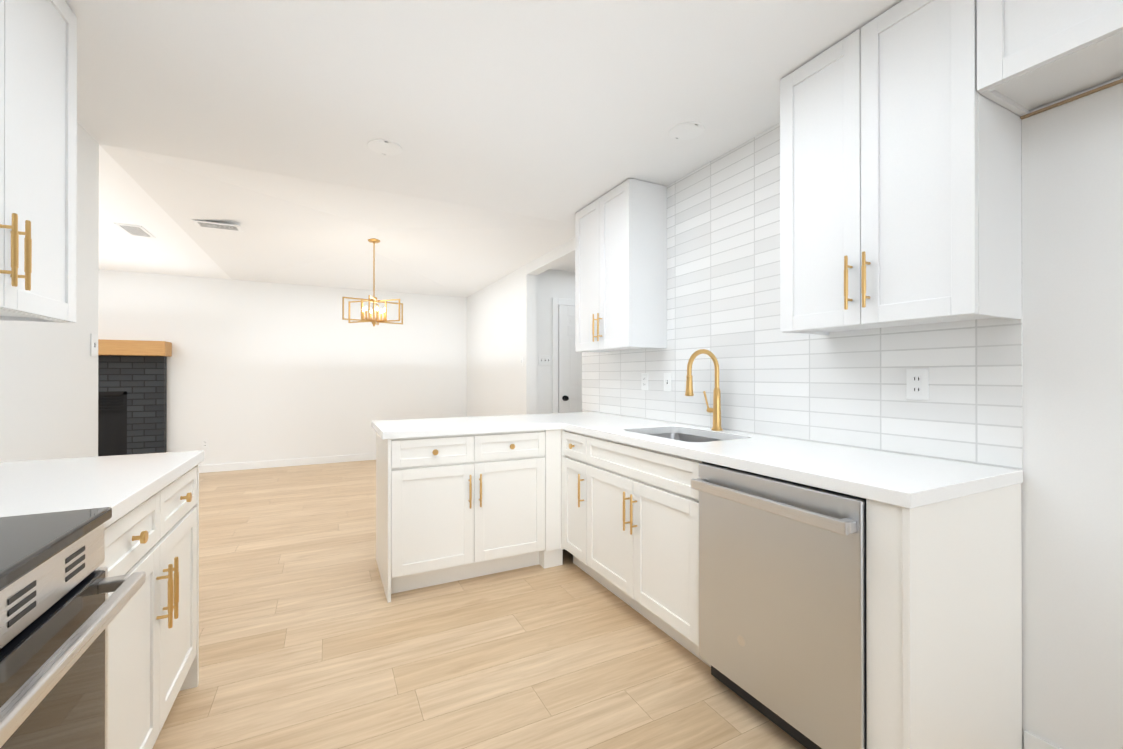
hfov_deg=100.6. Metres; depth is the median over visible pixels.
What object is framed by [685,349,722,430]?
faucet
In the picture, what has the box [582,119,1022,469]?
wall tile
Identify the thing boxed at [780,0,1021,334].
upper cabinet
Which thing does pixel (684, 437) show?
sink
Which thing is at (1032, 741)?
baseboard
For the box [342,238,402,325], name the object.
chandelier
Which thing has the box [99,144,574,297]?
ceiling
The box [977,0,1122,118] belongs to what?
upper cabinet
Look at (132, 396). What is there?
fireplace
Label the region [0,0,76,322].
upper cabinet
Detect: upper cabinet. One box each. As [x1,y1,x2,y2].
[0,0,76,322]
[575,179,666,352]
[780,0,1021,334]
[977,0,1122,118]
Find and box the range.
[0,507,145,748]
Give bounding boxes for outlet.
[201,439,208,448]
[641,373,647,389]
[906,368,928,399]
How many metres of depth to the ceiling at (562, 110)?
2.01 m
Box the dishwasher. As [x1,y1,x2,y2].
[691,461,866,748]
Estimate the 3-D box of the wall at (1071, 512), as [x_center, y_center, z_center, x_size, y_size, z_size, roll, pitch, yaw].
[0.941,-0.002,2.642,0.120,2.440,10.790,0,0,-27]
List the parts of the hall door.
knob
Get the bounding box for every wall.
[0,123,98,461]
[98,269,466,464]
[467,76,1122,748]
[527,238,574,274]
[537,269,574,413]
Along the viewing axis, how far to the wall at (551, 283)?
5.36 m
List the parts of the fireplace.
panel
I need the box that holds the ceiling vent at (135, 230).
[114,223,155,237]
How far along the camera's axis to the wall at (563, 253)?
4.59 m
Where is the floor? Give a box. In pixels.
[152,460,806,748]
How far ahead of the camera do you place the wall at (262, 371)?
6.22 m
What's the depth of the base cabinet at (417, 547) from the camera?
2.59 m
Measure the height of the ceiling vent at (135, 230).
0.009 m
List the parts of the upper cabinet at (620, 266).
handle, door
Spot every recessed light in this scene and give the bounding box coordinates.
[368,139,401,155]
[669,121,704,139]
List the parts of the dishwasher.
handle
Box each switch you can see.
[90,333,97,356]
[539,355,551,364]
[664,373,670,390]
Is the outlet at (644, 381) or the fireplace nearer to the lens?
the outlet at (644, 381)
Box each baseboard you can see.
[199,453,375,472]
[1024,730,1061,748]
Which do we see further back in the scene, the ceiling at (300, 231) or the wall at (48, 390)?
the ceiling at (300, 231)
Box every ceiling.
[65,0,902,279]
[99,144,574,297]
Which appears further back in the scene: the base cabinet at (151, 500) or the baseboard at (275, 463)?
the baseboard at (275, 463)
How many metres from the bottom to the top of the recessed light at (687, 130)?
0.006 m
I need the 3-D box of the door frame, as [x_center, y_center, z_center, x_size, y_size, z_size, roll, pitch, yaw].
[0.304,0.170,5.583,0.922,2.111,0.018,0,0,-27]
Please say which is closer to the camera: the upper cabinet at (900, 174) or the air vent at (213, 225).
the upper cabinet at (900, 174)
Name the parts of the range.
panel, door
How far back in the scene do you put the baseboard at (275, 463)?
6.20 m
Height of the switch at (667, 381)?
0.116 m
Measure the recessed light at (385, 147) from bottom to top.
0.006 m
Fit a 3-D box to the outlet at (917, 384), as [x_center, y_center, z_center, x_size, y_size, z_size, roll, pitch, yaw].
[1.322,0.036,1.731,0.008,0.116,0.072,0,0,-27]
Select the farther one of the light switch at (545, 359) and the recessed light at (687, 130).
the light switch at (545, 359)
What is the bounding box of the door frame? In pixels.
[552,298,574,412]
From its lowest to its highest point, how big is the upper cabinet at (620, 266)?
1.046 m
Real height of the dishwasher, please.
0.870 m
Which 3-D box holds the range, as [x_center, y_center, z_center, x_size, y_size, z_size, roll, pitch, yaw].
[-1.075,0.750,0.550,0.718,0.927,0.758,0,0,-27]
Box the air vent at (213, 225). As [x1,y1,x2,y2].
[192,220,242,231]
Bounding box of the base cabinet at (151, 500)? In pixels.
[0,450,203,748]
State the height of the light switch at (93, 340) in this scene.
0.116 m
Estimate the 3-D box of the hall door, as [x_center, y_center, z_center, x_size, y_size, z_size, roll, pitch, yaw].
[0.322,0.205,5.548,0.760,2.020,0.097,0,0,-27]
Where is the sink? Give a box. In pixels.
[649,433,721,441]
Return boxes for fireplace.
[98,339,171,455]
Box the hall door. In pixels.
[558,305,582,412]
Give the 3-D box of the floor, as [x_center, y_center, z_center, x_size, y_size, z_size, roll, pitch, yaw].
[-1.300,1.246,1.508,10.240,0.060,10.790,0,0,-27]

